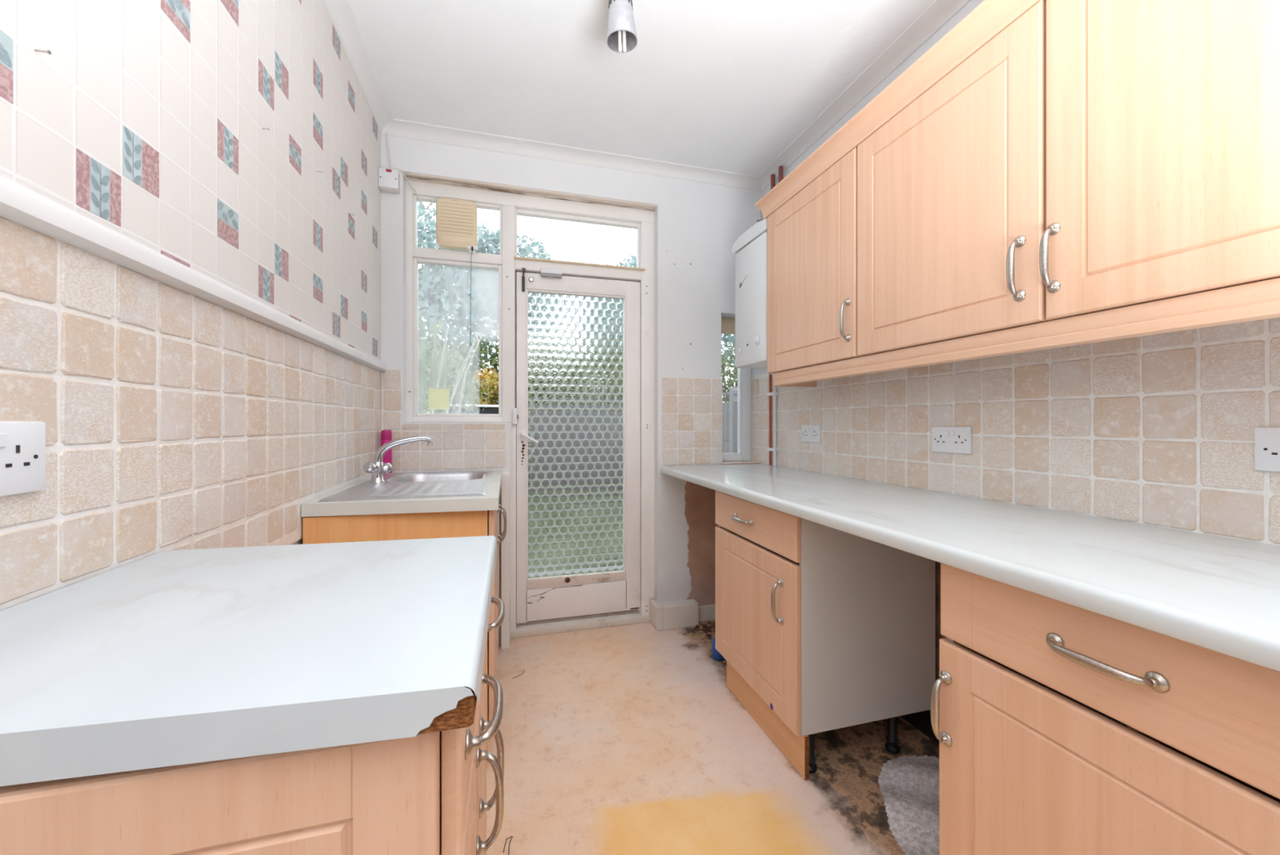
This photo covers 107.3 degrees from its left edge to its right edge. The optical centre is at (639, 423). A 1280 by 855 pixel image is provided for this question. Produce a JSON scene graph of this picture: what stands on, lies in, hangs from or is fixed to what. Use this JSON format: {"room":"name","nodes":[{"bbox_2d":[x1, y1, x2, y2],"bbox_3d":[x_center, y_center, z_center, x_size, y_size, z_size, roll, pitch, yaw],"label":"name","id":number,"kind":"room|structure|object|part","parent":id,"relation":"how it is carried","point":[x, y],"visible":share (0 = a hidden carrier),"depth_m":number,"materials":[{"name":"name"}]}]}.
{"room":"kitchen","nodes":[
{"label":"kitchen","id":0,"kind":"room"},
{"bbox_2d":[0,0,382,610],"bbox_3d":[-0.641,-0.152,-0.164,0.151,2.585,5.030,0,0,-16],"label":"wall","id":1,"kind":"structure","parent":0,"point":[175,419],"depth_m":0.87,"materials":[{"name":"beige tile"}]},
{"bbox_2d":[0,421,45,496],"bbox_3d":[-0.755,0.042,0.541,0.013,0.090,0.146,0,0,-16],"label":"wall socket","id":2,"kind":"object","parent":1,"relation":"attached to","point":[22,443],"visible":1,"depth_m":0.58,"materials":[{"name":"white plastic"}]},
{"bbox_2d":[34,48,51,54],"bbox_3d":[-0.779,-0.485,0.613,0.016,0.005,0.005,0,0,-16],"label":"nail","id":3,"kind":"object","parent":1,"relation":"attached to","point":[48,51],"visible":1,"depth_m":0.61,"materials":[{"name":"silver metal"}]},
{"bbox_2d":[0,175,386,371],"bbox_3d":[-0.566,-0.271,-0.138,0.034,0.045,5.020,0,0,-16],"label":"trim","id":4,"kind":"structure","parent":1,"relation":"attached to","point":[19,204],"depth_m":0.75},
{"bbox_2d":[322,0,393,134],"bbox_3d":[-0.540,-1.421,-0.136,0.068,0.048,5.030,0,0,-16],"label":"trim","id":5,"kind":"structure","parent":1,"relation":"attached to","point":[341,15],"depth_m":1.83,"materials":[{"name":"white paint"}]},
{"bbox_2d":[381,134,761,644],"bbox_3d":[-0.289,-0.152,2.649,2.287,2.585,0.223,0,0,-16],"label":"wall","id":6,"kind":"structure","parent":0,"point":[697,225],"depth_m":2.67,"materials":[{"name":"white paint"}]},
{"bbox_2d":[378,167,399,194],"bbox_3d":[-1.204,-1.165,2.262,0.084,0.094,0.054,0,0,-16],"label":"switch","id":7,"kind":"object","parent":6,"relation":"attached to","point":[388,179],"visible":1,"depth_m":2.24,"materials":[{"name":"white plastic"}]},
{"bbox_2d":[386,132,391,168],"bbox_3d":[-1.206,-1.304,2.263,0.028,0.184,0.012,0,0,-30],"label":"cable","id":8,"kind":"object","parent":7,"relation":"attached to","point":[387,140],"visible":0.88,"depth_m":2.26,"materials":[{"name":"white plastic"}]},
{"bbox_2d":[395,168,436,209],"bbox_3d":[-1.124,-1.157,2.346,0.196,0.155,0.062,0,0,-39],"label":"cable","id":9,"kind":"object","parent":7,"relation":"attached to","point":[433,199],"visible":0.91,"depth_m":2.37,"materials":[{"name":"white plastic"}]},
{"bbox_2d":[501,472,509,648],"bbox_3d":[-0.690,0.698,2.407,0.040,0.885,0.057,0,0,-16],"label":"trim","id":10,"kind":"structure","parent":6,"relation":"attached to","point":[505,476],"depth_m":2.38,"materials":[{"name":"paint"}]},
{"bbox_2d":[403,171,657,422],"bbox_3d":[-0.549,-0.623,2.551,1.314,1.232,0.140,0,0,-16],"label":"window","id":11,"kind":"structure","parent":6,"relation":"in","point":[497,294],"depth_m":2.50,"materials":[{"name":"paint"}]},
{"bbox_2d":[427,387,449,408],"bbox_3d":[-1.047,-0.127,2.445,0.105,0.110,0.006,0,0,-16],"label":"paper note","id":12,"kind":"object","parent":11,"relation":"attached to","point":[438,398],"visible":1,"depth_m":2.45,"materials":[{"name":"yellow paper"}]},
{"bbox_2d":[435,197,477,346],"bbox_3d":[-0.942,-0.768,2.425,0.196,0.747,0.102,0,0,-16],"label":"fan","id":13,"kind":"object","parent":11,"relation":"attached to","point":[456,220],"visible":1,"depth_m":2.38,"materials":[{"name":"beige plastic"}]},
{"bbox_3d":[-0.874,-0.644,2.421,0.024,0.497,0.008,0,0,-16],"label":"pull cord","id":14,"kind":"part","parent":13,"relation":"part of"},
{"bbox_3d":[-0.950,-0.021,2.473,0.434,0.029,0.075,0,0,-16],"label":"rail","id":15,"kind":"part","parent":11,"relation":"part of","materials":[{"name":"paint"}]},
{"bbox_3d":[-0.951,-0.438,2.479,0.400,0.780,0.004,0,0,-16],"label":"pane","id":16,"kind":"part","parent":11,"relation":"part of","materials":[{"name":"clear glass"}]},
{"bbox_2d":[408,208,653,638],"bbox_3d":[-0.553,-0.011,2.593,1.299,2.302,0.188,0,0,-16],"label":"door","id":17,"kind":"structure","parent":6,"relation":"in","point":[582,437],"depth_m":2.64,"materials":[{"name":"paint"}]},
{"bbox_2d":[512,408,518,424],"bbox_3d":[-0.661,-0.039,2.499,0.028,0.086,0.030,0,0,-16],"label":"keep","id":18,"kind":"object","parent":17,"relation":"attached to","point":[515,416],"visible":1,"depth_m":2.48,"materials":[{"name":"white plastic"}]},
{"bbox_3d":[-0.590,0.078,2.514,0.095,0.059,0.056,0,0,-16],"label":"lever handle","id":19,"kind":"part","parent":17,"relation":"part of","materials":[{"name":"white plastic"}]},
{"bbox_2d":[540,266,562,278],"bbox_3d":[-0.481,-0.819,2.559,0.115,0.042,0.032,0,0,-16],"label":"door closer","id":20,"kind":"object","parent":17,"relation":"attached to","point":[545,272],"depth_m":2.55,"materials":[{"name":"white plastic"}]},
{"bbox_3d":[-0.354,0.066,2.644,0.546,1.576,0.009,0,0,-16],"label":"pane","id":21,"kind":"part","parent":17,"relation":"part of","materials":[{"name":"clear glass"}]},
{"bbox_3d":[-0.353,0.875,2.642,0.554,0.054,0.034,0,0,-16],"label":"moulding","id":22,"kind":"part","parent":17,"relation":"part of","materials":[{"name":"paint"}]},
{"bbox_3d":[-0.352,-0.771,2.637,0.554,0.087,0.044,0,0,-16],"label":"rail","id":23,"kind":"part","parent":17,"relation":"part of","materials":[{"name":"paint"}]},
{"bbox_3d":[-0.352,0.988,2.637,0.554,0.172,0.044,0,0,-16],"label":"rail","id":24,"kind":"part","parent":17,"relation":"part of","materials":[{"name":"paint"}]},
{"bbox_3d":[-0.333,1.109,2.672,0.778,0.062,0.155,0,0,-16],"label":"sill","id":25,"kind":"part","parent":17,"relation":"part of","materials":[{"name":"paint"}]},
{"bbox_2d":[382,118,761,191],"bbox_3d":[-0.248,-1.421,2.523,2.059,0.048,0.068,0,0,-16],"label":"trim","id":26,"kind":"structure","parent":6,"relation":"attached to","point":[396,127],"depth_m":2.48,"materials":[{"name":"white paint"}]},
{"bbox_2d":[648,597,715,631],"bbox_3d":[0.401,1.074,2.745,0.689,0.132,0.150,0,0,-16],"label":"baseboard","id":27,"kind":"structure","parent":6,"relation":"attached to","point":[664,615],"depth_m":2.63,"materials":[{"name":"paint"}]},
{"bbox_2d":[721,316,751,461],"bbox_3d":[0.565,-0.209,2.927,0.248,0.882,0.068,0,0,-16],"label":"window","id":28,"kind":"structure","parent":6,"relation":"in","point":[728,324],"depth_m":2.92,"materials":[{"name":"white plastic"}]},
{"bbox_3d":[0.536,0.212,2.919,0.188,0.040,0.068,0,0,-16],"label":"rail","id":29,"kind":"part","parent":28,"relation":"part of","materials":[{"name":"white plastic"}]},
{"bbox_2d":[722,460,759,463],"bbox_3d":[0.583,0.243,2.856,0.255,0.018,0.115,0,0,-16],"label":"trim","id":30,"kind":"structure","parent":6,"relation":"attached to","point":[748,461],"depth_m":2.82,"materials":[{"name":"paint"}]},
{"bbox_2d":[349,0,934,176],"bbox_3d":[0.400,-1.485,0.190,2.447,0.080,5.350,0,0,-16],"label":"ceiling","id":31,"kind":"structure","parent":0,"point":[722,85],"depth_m":1.92,"materials":[{"name":"paint"}]},
{"bbox_2d":[606,0,637,53],"bbox_3d":[-0.066,-1.314,1.491,0.118,0.262,0.106,0,0,-16],"label":"ceiling spotlight","id":32,"kind":"object","parent":31,"relation":"attached to","point":[621,29],"visible":1,"depth_m":1.47,"materials":[{"name":"silver metal"}]},
{"bbox_2d":[486,619,939,854],"bbox_3d":[0.391,1.170,0.224,2.447,0.060,5.220,0,0,-16],"label":"floor","id":33,"kind":"structure","parent":0,"point":[632,739],"depth_m":1.58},
{"bbox_2d":[0,595,504,854],"bbox_3d":[-0.482,0.703,0.628,0.578,0.873,0.561,0,0,-16],"label":"base cabinet","id":34,"kind":"object","parent":33,"relation":"on","point":[424,793],"visible":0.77,"depth_m":0.39,"materials":[{"name":"brown wood"}]},
{"bbox_3d":[-0.436,0.696,0.359,0.522,0.848,0.018,0,0,-16],"label":"panel","id":35,"kind":"part","parent":34,"relation":"part of","materials":[{"name":"brown wood"}]},
{"bbox_2d":[0,535,496,786],"bbox_3d":[-0.490,0.244,0.620,0.564,0.038,0.602,0,0,-16],"label":"countertop","id":36,"kind":"structure","parent":34,"relation":"on","point":[165,658],"depth_m":0.46,"materials":[{"name":"laminate"}]},
{"bbox_3d":[-0.441,0.630,0.377,0.521,0.728,0.016,0,0,-16],"label":"panel","id":37,"kind":"part","parent":34,"relation":"part of","materials":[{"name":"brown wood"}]},
{"bbox_3d":[-0.213,0.343,0.571,0.018,0.142,0.262,0,0,-16],"label":"drawer","id":38,"kind":"part","parent":34,"relation":"part of","materials":[{"name":"brown wood"}]},
{"bbox_3d":[-0.213,0.706,0.571,0.018,0.576,0.262,0,0,-16],"label":"door","id":39,"kind":"part","parent":34,"relation":"part of","materials":[{"name":"brown wood"}]},
{"bbox_3d":[-0.286,0.706,0.831,0.018,0.576,0.270,0,0,-16],"label":"door","id":40,"kind":"part","parent":34,"relation":"part of","materials":[{"name":"brown wood"}]},
{"bbox_3d":[-0.181,0.334,0.557,0.036,0.027,0.155,0,0,-16],"label":"handle","id":41,"kind":"part","parent":34,"relation":"part of","materials":[{"name":"silver metal"}]},
{"bbox_3d":[-0.211,0.530,0.664,0.036,0.155,0.027,0,0,-16],"label":"handle","id":42,"kind":"part","parent":34,"relation":"part of","materials":[{"name":"silver metal"}]},
{"bbox_3d":[-0.231,0.534,0.737,0.036,0.155,0.027,0,0,-16],"label":"handle","id":43,"kind":"part","parent":34,"relation":"part of","materials":[{"name":"silver metal"}]},
{"bbox_3d":[-0.258,0.334,0.833,0.036,0.027,0.155,0,0,-16],"label":"handle","id":44,"kind":"part","parent":34,"relation":"part of","materials":[{"name":"silver metal"}]},
{"bbox_2d":[302,501,506,768],"bbox_3d":[-0.832,0.709,1.875,0.577,0.861,0.850,0,0,-16],"label":"base cabinet","id":45,"kind":"object","parent":33,"relation":"on","point":[385,526],"visible":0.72,"depth_m":1.48,"materials":[{"name":"orange wood"}]},
{"bbox_2d":[301,470,502,516],"bbox_3d":[-0.845,0.256,1.873,0.556,0.038,0.937,0,0,-16],"label":"countertop","id":46,"kind":"structure","parent":45,"relation":"on","point":[489,501],"depth_m":1.46,"materials":[{"name":"laminate"}]},
{"bbox_2d":[380,429,391,473],"bbox_3d":[-1.193,0.133,2.214,0.047,0.206,0.048,0,0,-16],"label":"bottle","id":47,"kind":"object","parent":46,"relation":"on","point":[386,434],"visible":0.58,"depth_m":2.20,"materials":[{"name":"pink plastic"}]},
{"bbox_2d":[363,435,432,482],"bbox_3d":[-0.972,0.140,1.891,0.247,0.182,0.092,0,0,-35],"label":"mixer tap","id":48,"kind":"object","parent":46,"relation":"on","point":[377,467],"visible":1,"depth_m":1.85,"materials":[{"name":"silver metal"}]},
{"bbox_2d":[363,461,392,482],"bbox_3d":[-1.029,0.189,1.850,0.087,0.084,0.110,0,0,-16],"label":"tap","id":49,"kind":"object","parent":48,"relation":"on","point":[377,468],"depth_m":1.83,"materials":[{"name":"silver metal"}]},
{"bbox_3d":[-0.947,0.103,1.885,0.215,0.108,0.034,0,0,-23],"label":"spout","id":50,"kind":"part","parent":48,"relation":"part of","materials":[{"name":"silver metal"}]},
{"bbox_2d":[318,470,493,501],"bbox_3d":[-0.852,0.303,1.875,0.484,0.146,0.802,0,0,-16],"label":"sink","id":51,"kind":"object","parent":46,"relation":"in","point":[440,483],"visible":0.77,"depth_m":1.72,"materials":[{"name":"silver metal"}]},
{"bbox_3d":[-0.971,0.636,2.269,0.521,0.716,0.016,0,0,-16],"label":"panel","id":52,"kind":"part","parent":45,"relation":"part of","materials":[{"name":"brown wood"}]},
{"bbox_3d":[-0.859,0.986,1.869,0.521,0.016,0.816,0,0,-16],"label":"panel","id":53,"kind":"part","parent":45,"relation":"part of","materials":[{"name":"beige wood"}]},
{"bbox_3d":[-0.539,0.638,1.735,0.018,0.712,0.423,0,0,-16],"label":"door","id":54,"kind":"part","parent":45,"relation":"part of","materials":[{"name":"brown wood"}]},
{"bbox_3d":[-0.655,0.638,2.146,0.018,0.712,0.423,0,0,-16],"label":"door","id":55,"kind":"part","parent":45,"relation":"part of","materials":[{"name":"brown wood"}]},
{"bbox_3d":[-0.559,0.413,1.905,0.036,0.155,0.027,0,0,-16],"label":"handle","id":56,"kind":"part","parent":45,"relation":"part of","materials":[{"name":"silver metal"}]},
{"bbox_3d":[-0.583,0.413,1.992,0.036,0.155,0.027,0,0,-16],"label":"handle","id":57,"kind":"part","parent":45,"relation":"part of","materials":[{"name":"silver metal"}]},
{"bbox_2d":[502,835,512,854],"bbox_3d":[-0.357,1.138,1.270,0.017,0.002,0.057,0,0,-6],"label":"scrap","id":58,"kind":"object","parent":33,"relation":"on","point":[511,836],"visible":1,"depth_m":1.27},
{"bbox_2d":[693,621,715,637],"bbox_3d":[0.406,1.133,2.569,0.158,0.016,0.247,0,0,-30],"label":"rubble","id":59,"kind":"object","parent":33,"relation":"on","point":[706,628],"visible":0.77,"depth_m":2.59,"materials":[{"name":"soil"}]},
{"bbox_2d":[711,636,724,660],"bbox_3d":[0.381,1.091,2.288,0.068,0.096,0.067,0,0,-16],"label":"bottle","id":60,"kind":"object","parent":33,"relation":"on","point":[715,654],"visible":0.38,"depth_m":2.26,"materials":[{"name":"blue plastic"}]},
{"bbox_2d":[715,489,935,779],"bbox_3d":[0.663,0.711,1.856,0.591,0.857,0.613,0,0,-16],"label":"base cabinet","id":61,"kind":"object","parent":33,"relation":"on","point":[819,628],"visible":0.91,"depth_m":1.58,"materials":[{"name":"brown wood"}]},
{"bbox_3d":[0.385,0.370,1.819,0.036,0.027,0.155,0,0,-16],"label":"handle","id":62,"kind":"part","parent":61,"relation":"part of","materials":[{"name":"silver metal"}]},
{"bbox_3d":[0.421,0.368,1.789,0.018,0.149,0.609,0,0,-16],"label":"drawer","id":63,"kind":"part","parent":61,"relation":"part of","materials":[{"name":"brown wood"}]},
{"bbox_3d":[0.421,0.724,1.789,0.018,0.540,0.609,0,0,-16],"label":"door","id":64,"kind":"part","parent":61,"relation":"part of","materials":[{"name":"brown wood"}]},
{"bbox_3d":[0.609,0.638,2.151,0.535,0.712,0.016,0,0,-16],"label":"panel","id":65,"kind":"part","parent":61,"relation":"part of","materials":[{"name":"beige wood"}]},
{"bbox_3d":[0.455,0.595,1.570,0.036,0.155,0.027,0,0,-16],"label":"handle","id":66,"kind":"part","parent":61,"relation":"part of","materials":[{"name":"silver metal"}]},
{"bbox_3d":[0.559,1.067,1.554,0.060,0.145,0.060,0,0,-16],"label":"leg","id":67,"kind":"part","parent":61,"relation":"part of","materials":[{"name":"black plastic"}]},
{"bbox_3d":[0.770,0.638,1.577,0.535,0.712,0.016,0,0,-16],"label":"panel","id":68,"kind":"part","parent":61,"relation":"part of","materials":[{"name":"white laminate"}]},
{"bbox_3d":[0.881,1.067,1.644,0.060,0.145,0.060,0,0,-16],"label":"leg","id":69,"kind":"part","parent":61,"relation":"part of","materials":[{"name":"black plastic"}]},
{"bbox_2d":[877,754,939,854],"bbox_3d":[0.876,1.123,1.347,0.415,0.029,0.480,0,0,-16],"label":"rug","id":70,"kind":"object","parent":33,"relation":"on","point":[922,814],"visible":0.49,"depth_m":1.40,"materials":[{"name":"grey fabric"}]},
{"bbox_2d":[930,562,1279,854],"bbox_3d":[0.966,0.711,0.777,0.591,0.857,0.610,0,0,-16],"label":"base cabinet","id":71,"kind":"object","parent":33,"relation":"on","point":[1038,695],"visible":0.91,"depth_m":0.74,"materials":[{"name":"brown wood"}]},
{"bbox_3d":[0.621,0.593,0.976,0.036,0.155,0.027,0,0,-16],"label":"handle","id":72,"kind":"part","parent":71,"relation":"part of","materials":[{"name":"silver metal"}]},
{"bbox_2d":[661,463,1279,671],"bbox_3d":[0.761,0.260,1.524,0.640,0.039,2.485,0,0,-16],"label":"countertop","id":73,"kind":"structure","parent":71,"relation":"on","point":[1221,594],"depth_m":0.89,"materials":[{"name":"laminate"}]},
{"bbox_3d":[0.913,0.638,1.068,0.535,0.712,0.016,0,0,-16],"label":"panel","id":74,"kind":"part","parent":71,"relation":"part of","materials":[{"name":"beige wood"}]},
{"bbox_3d":[0.694,0.363,0.719,0.036,0.027,0.155,0,0,-16],"label":"handle","id":75,"kind":"part","parent":71,"relation":"part of","materials":[{"name":"silver metal"}]},
{"bbox_2d":[750,0,1279,802],"bbox_3d":[1.445,-0.152,0.530,0.151,2.585,5.240,0,0,-16],"label":"wall","id":76,"kind":"structure","parent":0,"point":[1157,429],"depth_m":1.25,"materials":[{"name":"beige tile"}]},
{"bbox_2d":[732,217,767,368],"bbox_3d":[0.683,-0.637,2.418,0.311,0.682,0.348,0,0,-16],"label":"boiler","id":77,"kind":"object","parent":76,"relation":"attached to","point":[750,248],"visible":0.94,"depth_m":2.34,"materials":[{"name":"white metal"}]},
{"bbox_3d":[0.518,-0.380,2.466,0.010,0.036,0.036,0,0,-16],"label":"control knob","id":78,"kind":"part","parent":77,"relation":"part of","materials":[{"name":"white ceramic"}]},
{"bbox_3d":[0.564,-0.406,2.292,0.014,0.051,0.051,0,0,-16],"label":"control knob","id":79,"kind":"part","parent":77,"relation":"part of","materials":[{"name":"white plastic"}]},
{"bbox_2d":[756,209,763,222],"bbox_3d":[0.712,-1.020,2.334,0.312,0.078,0.061,0,0,-20],"label":"flue pipe","id":80,"kind":"object","parent":77,"relation":"attached to","point":[759,216],"visible":0.2,"depth_m":2.27,"materials":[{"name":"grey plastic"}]},
{"bbox_2d":[778,165,782,182],"bbox_3d":[0.775,-1.161,2.591,0.025,0.502,0.024,0,0,-16],"label":"copper pipe","id":81,"kind":"object","parent":77,"relation":"attached to","point":[780,167],"visible":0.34,"depth_m":2.58,"materials":[{"name":"brown metal"}]},
{"bbox_2d":[768,374,771,465],"bbox_3d":[0.746,-0.021,2.695,0.015,0.518,0.014,0,0,-16],"label":"copper pipe","id":82,"kind":"object","parent":76,"relation":"attached to","point":[770,375],"visible":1,"depth_m":2.69,"materials":[{"name":"brown metal"}]},
{"bbox_2d":[767,391,777,395],"bbox_3d":[0.753,-0.167,2.672,0.026,0.018,0.078,0,0,-16],"label":"clip","id":83,"kind":"object","parent":76,"relation":"attached to","point":[771,393],"visible":0.98,"depth_m":2.65,"materials":[{"name":"white plastic"}]},
{"bbox_2d":[767,447,777,451],"bbox_3d":[0.753,0.148,2.672,0.026,0.018,0.078,0,0,-16],"label":"clip","id":84,"kind":"object","parent":76,"relation":"attached to","point":[771,449],"visible":0.98,"depth_m":2.65,"materials":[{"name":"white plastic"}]},
{"bbox_2d":[770,173,775,189],"bbox_3d":[0.754,-1.159,2.668,0.025,0.498,0.024,0,0,-16],"label":"copper pipe","id":85,"kind":"object","parent":76,"relation":"attached to","point":[772,175],"visible":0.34,"depth_m":2.66,"materials":[{"name":"brown metal"}]},
{"bbox_2d":[773,385,776,466],"bbox_3d":[0.759,-0.021,2.648,0.017,0.518,0.016,0,0,-16],"label":"pipe","id":86,"kind":"object","parent":76,"relation":"attached to","point":[774,387],"visible":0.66,"depth_m":2.64,"materials":[{"name":"plastic"}]},
{"bbox_2d":[801,424,821,442],"bbox_3d":[0.851,0.051,2.348,0.013,0.087,0.150,0,0,-16],"label":"wall socket","id":87,"kind":"object","parent":76,"relation":"attached to","point":[810,433],"visible":1,"depth_m":2.33,"materials":[{"name":"white plastic"}]},
{"bbox_2d":[767,146,860,373],"bbox_3d":[0.796,-0.600,1.958,0.330,0.731,0.584,0,0,-16],"label":"upper cabinet","id":88,"kind":"object","parent":76,"relation":"attached to","point":[812,237],"visible":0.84,"depth_m":1.86,"materials":[{"name":"brown wood"}]},
{"bbox_3d":[0.823,-0.242,1.965,0.274,0.016,0.552,0,0,-16],"label":"panel","id":89,"kind":"part","parent":88,"relation":"part of","materials":[{"name":"brown wood"}]},
{"bbox_3d":[0.724,-0.368,1.669,0.036,0.155,0.027,0,0,-16],"label":"handle","id":90,"kind":"part","parent":88,"relation":"part of","materials":[{"name":"silver metal"}]},
{"bbox_2d":[757,0,970,191],"bbox_3d":[1.381,-1.421,0.403,0.068,0.048,5.030,0,0,-16],"label":"trim","id":91,"kind":"structure","parent":76,"relation":"attached to","point":[939,12],"depth_m":1.95,"materials":[{"name":"white paint"}]},
{"bbox_2d":[931,426,972,453],"bbox_3d":[1.060,0.055,1.605,0.013,0.090,0.147,0,0,-16],"label":"wall socket","id":92,"kind":"object","parent":76,"relation":"attached to","point":[952,439],"visible":1,"depth_m":1.60,"materials":[{"name":"white plastic"}]},
{"bbox_2d":[857,0,1279,356],"bbox_3d":[1.037,-0.600,1.099,0.330,0.731,1.196,0,0,-16],"label":"upper cabinet","id":93,"kind":"object","parent":76,"relation":"attached to","point":[1091,156],"visible":0.94,"depth_m":1.01,"materials":[{"name":"brown wood"}]},
{"bbox_2d":[754,0,1039,219],"bbox_3d":[0.831,-0.999,1.360,0.097,0.066,1.810,0,0,-16],"label":"crown molding","id":94,"kind":"structure","parent":93,"relation":"on","point":[989,18],"depth_m":1.41,"materials":[{"name":"brown wood"}]},
{"bbox_3d":[0.840,-0.600,1.355,0.018,0.731,0.587,0,0,-16],"label":"door","id":95,"kind":"part","parent":93,"relation":"part of","materials":[{"name":"brown wood"}]},
{"bbox_3d":[0.881,-0.366,1.108,0.036,0.155,0.027,0,0,-16],"label":"handle","id":96,"kind":"part","parent":93,"relation":"part of","materials":[{"name":"silver metal"}]},
{"bbox_2d":[773,277,1279,386],"bbox_3d":[0.865,-0.201,1.336,0.035,0.060,1.745,0,0,-16],"label":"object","id":97,"kind":"object","parent":93,"relation":"attached to","point":[1258,300],"visible":1,"depth_m":1.00,"materials":[{"name":"brown wood"}]},
{"bbox_2d":[781,381,817,386],"bbox_3d":[0.734,-0.201,2.196,0.200,0.059,0.018,0,0,-16],"label":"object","id":98,"kind":"object","parent":97,"relation":"attached to","point":[812,384],"visible":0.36,"depth_m":2.20,"materials":[{"name":"brown wood"}]},
{"bbox_3d":[0.901,-0.367,1.039,0.036,0.155,0.027,0,0,-16],"label":"handle","id":99,"kind":"part","parent":93,"relation":"part of","materials":[{"name":"silver metal"}]},
{"bbox_3d":[1.064,-0.242,1.106,0.274,0.016,1.164,0,0,-16],"label":"panel","id":100,"kind":"part","parent":93,"relation":"part of","materials":[{"name":"brown wood"}]},
{"bbox_3d":[1.002,-0.600,0.778,0.018,0.731,0.594,0,0,-16],"label":"door","id":101,"kind":"part","parent":93,"relation":"part of","materials":[{"name":"brown wood"}]},
{"bbox_2d":[1254,426,1279,471],"bbox_3d":[1.262,0.051,0.882,0.013,0.088,0.145,0,0,-16],"label":"wall socket","id":102,"kind":"object","parent":76,"relation":"attached to","point":[1267,439],"visible":1,"depth_m":0.93,"materials":[{"name":"white plastic"}]},
{"bbox_3d":[-3.613,1.330,12.883,28.000,0.060,21.240,0,0,-16],"label":"ground","id":103,"kind":"structure","parent":0,"visible":0},
{"bbox_2d":[418,308,492,413],"bbox_3d":[-2.093,0.111,4.179,1.482,2.365,1.133,0,0,-16],"label":"plant","id":104,"kind":"object","parent":103,"relation":"on","point":[423,377],"visible":0.23,"depth_m":4.22,"materials":[{"name":"white plant"}]},
{"bbox_3d":[-1.812,0.241,3.954,0.397,2.101,0.057,0,0,-4],"label":"stem","id":105,"kind":"part","parent":104,"relation":"part of","materials":[{"name":"plant"}]},
{"bbox_3d":[-1.769,0.275,4.112,0.629,2.037,0.060,0,0,-7],"label":"stem","id":106,"kind":"part","parent":104,"relation":"part of","materials":[{"name":"green plant"}]},
{"bbox_3d":[-1.712,0.275,3.995,0.646,2.037,0.136,0,0,-16],"label":"stem","id":107,"kind":"part","parent":104,"relation":"part of","materials":[{"name":"green plant"}]},
{"bbox_3d":[-1.684,0.263,4.112,0.584,2.058,0.042,0,0,-7],"label":"stem","id":108,"kind":"part","parent":104,"relation":"part of","materials":[{"name":"green plant"}]},
{"bbox_3d":[-1.677,0.267,4.059,0.602,2.050,0.123,0,0,-16],"label":"stem","id":109,"kind":"part","parent":104,"relation":"part of","materials":[{"name":"green plant"}]},
{"bbox_2d":[418,404,498,413],"bbox_3d":[-3.074,0.537,6.525,1.680,1.525,2.800,0,0,-34],"label":"garden shed","id":110,"kind":"object","parent":103,"relation":"on","point":[488,409],"visible":0.07,"depth_m":6.34,"materials":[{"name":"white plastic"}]},
{"bbox_2d":[464,368,498,404],"bbox_3d":[-2.814,0.091,9.089,1.170,2.340,0.929,0,0,-16],"label":"bush","id":111,"kind":"object","parent":103,"relation":"on","point":[493,381],"visible":0.24,"depth_m":8.87,"materials":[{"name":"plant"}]},
{"bbox_2d":[417,200,551,413],"bbox_3d":[-5.063,-2.429,13.407,6.119,7.472,4.114,0,0,-33],"label":"tree","id":112,"kind":"object","parent":103,"relation":"on","point":[438,278],"visible":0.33,"depth_m":12.17,"materials":[{"name":"green plant"}]},
{"bbox_2d":[418,333,737,413],"bbox_3d":[-1.050,-0.447,11.133,8.970,3.206,2.448,0,0,-16],"label":"hedge","id":113,"kind":"object","parent":103,"relation":"on","point":[493,362],"visible":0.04,"depth_m":10.28,"materials":[{"name":"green plant"}]},
{"bbox_2d":[606,254,636,267],"bbox_3d":[-0.193,-2.293,15.979,3.548,7.199,3.162,0,0,-16],"label":"tree","id":114,"kind":"object","parent":103,"relation":"on","point":[631,264],"visible":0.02,"depth_m":15.62,"materials":[{"name":"green plant"}]},
{"bbox_2d":[721,333,737,384],"bbox_3d":[4.376,-1.728,14.069,4.653,6.071,3.429,0,0,-16],"label":"tree","id":115,"kind":"object","parent":103,"relation":"on","point":[729,339],"visible":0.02,"depth_m":13.74,"materials":[{"name":"green plant"}]},
{"bbox_2d":[722,386,737,453],"bbox_3d":[1.401,0.380,7.040,0.100,1.840,6.500,0,0,-16],"label":"fence","id":116,"kind":"object","parent":103,"relation":"on","point":[730,409],"visible":0.1,"depth_m":7.01,"materials":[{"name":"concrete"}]},
{"bbox_3d":[1.195,-0.455,7.813,0.080,0.050,1.500,0,0,-16],"label":"rail","id":117,"kind":"part","parent":116,"relation":"part of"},
{"bbox_3d":[1.401,0.380,7.040,0.100,1.840,0.100,0,0,-16],"label":"post","id":118,"kind":"part","parent":116,"relation":"part of","materials":[{"name":"concrete"}]}
]}

